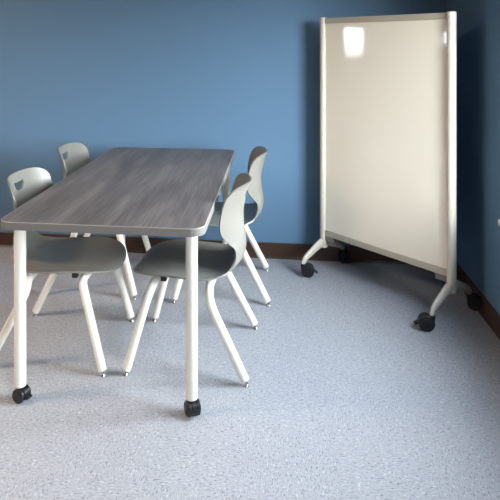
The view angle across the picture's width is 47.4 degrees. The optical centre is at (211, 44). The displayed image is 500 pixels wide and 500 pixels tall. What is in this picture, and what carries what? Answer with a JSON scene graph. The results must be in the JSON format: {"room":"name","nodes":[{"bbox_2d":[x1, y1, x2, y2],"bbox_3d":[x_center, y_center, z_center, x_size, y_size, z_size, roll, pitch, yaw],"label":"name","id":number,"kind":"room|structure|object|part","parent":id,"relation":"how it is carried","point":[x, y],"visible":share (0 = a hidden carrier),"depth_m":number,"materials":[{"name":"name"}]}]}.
{"room":"classroom","nodes":[
{"label":"classroom","id":0,"kind":"room"},
{"bbox_2d":[0,0,445,245],"bbox_3d":[-1.120,0.049,3.989,5.620,2.700,0.180,0,0,7],"label":"wall","id":1,"kind":"structure","parent":0,"point":[240,76],"depth_m":3.79,"materials":[{"name":"blue paint"}]},
{"bbox_2d":[0,232,410,264],"bbox_3d":[-1.131,1.349,3.893,5.260,0.101,0.014,0,0,7],"label":"baseboard","id":2,"kind":"structure","parent":1,"relation":"attached to","point":[292,251],"depth_m":3.71,"materials":[{"name":"brown wood"}]},
{"bbox_2d":[0,247,499,499],"bbox_3d":[-1.494,1.449,0.748,5.620,0.100,6.704,0,0,7],"label":"floor","id":3,"kind":"structure","parent":0,"point":[346,397],"depth_m":2.25,"materials":[{"name":"carpet"}]},
{"bbox_2d":[0,167,134,376],"bbox_3d":[-0.686,1.003,2.664,0.541,0.792,0.510,0,0,7],"label":"chair","id":4,"kind":"object","parent":3,"relation":"on","point":[52,256],"visible":0.82,"depth_m":2.67,"materials":[{"name":"grey plastic"}]},
{"bbox_3d":[-0.858,1.193,2.482,0.239,0.383,0.110,0,0,-33],"label":"leg","id":5,"kind":"part","parent":4,"relation":"part of","materials":[{"name":"white metal"}]},
{"bbox_3d":[-0.812,1.193,2.881,0.110,0.383,0.239,0,0,-44],"label":"leg","id":6,"kind":"part","parent":4,"relation":"part of","materials":[{"name":"white metal"}]},
{"bbox_3d":[-0.530,1.191,2.457,0.087,0.381,0.203,0,0,-33],"label":"leg","id":7,"kind":"part","parent":4,"relation":"part of","materials":[{"name":"white metal"}]},
{"bbox_3d":[-0.487,1.191,2.831,0.203,0.381,0.087,0,0,-44],"label":"leg","id":8,"kind":"part","parent":4,"relation":"part of","materials":[{"name":"white metal"}]},
{"bbox_2d":[57,143,150,299],"bbox_3d":[-0.653,1.003,3.384,0.541,0.792,0.510,0,0,6],"label":"chair","id":9,"kind":"object","parent":3,"relation":"on","point":[78,156],"visible":0.19,"depth_m":3.45,"materials":[{"name":"white plastic"}]},
{"bbox_3d":[-0.496,1.191,3.178,0.087,0.381,0.203,0,0,-33],"label":"leg","id":10,"kind":"part","parent":9,"relation":"part of","materials":[{"name":"white metal"}]},
{"bbox_3d":[-0.456,1.191,3.553,0.203,0.381,0.087,0,0,-44],"label":"leg","id":11,"kind":"part","parent":9,"relation":"part of","materials":[{"name":"white metal"}]},
{"bbox_2d":[1,147,234,416],"bbox_3d":[-0.334,1.032,2.866,0.793,0.735,1.571,0,0,7],"label":"table","id":12,"kind":"object","parent":3,"relation":"on","point":[173,192],"visible":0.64,"depth_m":2.31,"materials":[{"name":"grey wood"}]},
{"bbox_3d":[-0.756,1.020,2.235,0.046,0.643,0.046,0,0,7],"label":"leg","id":13,"kind":"part","parent":12,"relation":"part of","materials":[{"name":"white metal"}]},
{"bbox_3d":[-0.721,1.373,2.218,0.022,0.015,0.031,0,0,25],"label":"brake lever","id":14,"kind":"part","parent":12,"relation":"part of","materials":[{"name":"black plastic"}]},
{"bbox_3d":[-0.077,1.020,2.154,0.046,0.643,0.046,0,0,7],"label":"leg","id":15,"kind":"part","parent":12,"relation":"part of","materials":[{"name":"white metal"}]},
{"bbox_3d":[-0.061,1.373,2.119,0.031,0.015,0.022,0,0,-25],"label":"brake lever","id":16,"kind":"part","parent":12,"relation":"part of","materials":[{"name":"black plastic"}]},
{"bbox_3d":[0.089,1.020,3.557,0.046,0.643,0.046,0,0,7],"label":"leg","id":17,"kind":"part","parent":12,"relation":"part of","materials":[{"name":"white metal"}]},
{"bbox_2d":[122,173,257,387],"bbox_3d":[-0.077,1.003,2.600,0.541,0.792,0.510,0,0,9],"label":"chair","id":18,"kind":"object","parent":3,"relation":"on","point":[164,260],"visible":0.98,"depth_m":2.47,"materials":[{"name":"white plastic"}]},
{"bbox_3d":[-0.282,1.191,2.442,0.203,0.381,0.087,0,0,-42],"label":"leg","id":19,"kind":"part","parent":18,"relation":"part of","materials":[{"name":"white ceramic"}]},
{"bbox_3d":[-0.224,1.191,2.814,0.087,0.381,0.203,0,0,-30],"label":"leg","id":20,"kind":"part","parent":18,"relation":"part of","materials":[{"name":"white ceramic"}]},
{"bbox_3d":[0.040,1.193,2.379,0.110,0.383,0.239,0,0,-42],"label":"leg","id":21,"kind":"part","parent":18,"relation":"part of","materials":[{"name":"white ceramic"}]},
{"bbox_3d":[0.102,1.193,2.775,0.239,0.383,0.110,0,0,-30],"label":"leg","id":22,"kind":"part","parent":18,"relation":"part of","materials":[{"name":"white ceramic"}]},
{"bbox_2d":[171,146,270,306],"bbox_3d":[0.065,1.003,3.297,0.541,0.792,0.510,0,0,5],"label":"chair","id":23,"kind":"object","parent":3,"relation":"on","point":[252,211],"visible":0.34,"depth_m":3.17,"materials":[{"name":"white plastic"}]},
{"bbox_3d":[-0.128,1.191,3.123,0.087,0.381,0.203,0,0,44],"label":"leg","id":24,"kind":"part","parent":23,"relation":"part of","materials":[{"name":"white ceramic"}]},
{"bbox_3d":[0.199,1.193,3.086,0.239,0.383,0.110,0,0,44],"label":"leg","id":25,"kind":"part","parent":23,"relation":"part of","materials":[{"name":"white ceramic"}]},
{"bbox_3d":[0.230,1.193,3.485,0.239,0.383,0.110,0,0,-35],"label":"leg","id":26,"kind":"part","parent":23,"relation":"part of","materials":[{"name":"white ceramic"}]},
{"bbox_2d":[301,11,480,331],"bbox_3d":[0.972,0.615,3.193,0.488,1.568,0.944,0,0,-39],"label":"whiteboard","id":27,"kind":"object","parent":3,"relation":"on","point":[388,83],"visible":0.97,"depth_m":3.16,"materials":[{"name":"paint"}]},
{"bbox_3d":[0.962,-0.148,3.224,0.026,0.034,0.806,0,0,-39],"label":"rail","id":28,"kind":"part","parent":27,"relation":"part of","materials":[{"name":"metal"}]},
{"bbox_3d":[0.962,1.169,3.224,0.028,0.036,0.806,0,0,-39],"label":"rail","id":29,"kind":"part","parent":27,"relation":"part of","materials":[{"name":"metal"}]},
{"bbox_3d":[0.962,0.515,3.224,0.016,1.308,0.800,0,0,-39],"label":"panel","id":30,"kind":"part","parent":27,"relation":"part of","materials":[{"name":"paint"}]},
{"bbox_2d":[446,0,499,314],"bbox_3d":[1.208,0.049,0.436,0.180,2.700,6.344,0,0,7],"label":"wall","id":31,"kind":"structure","parent":0,"point":[478,21],"depth_m":3.01,"materials":[{"name":"blue paint"}]},
{"bbox_2d":[457,264,499,339],"bbox_3d":[1.111,1.349,0.440,0.014,0.101,6.330,0,0,7],"label":"baseboard","id":32,"kind":"structure","parent":31,"relation":"attached to","point":[487,311],"depth_m":2.90,"materials":[{"name":"brown wood"}]}
]}

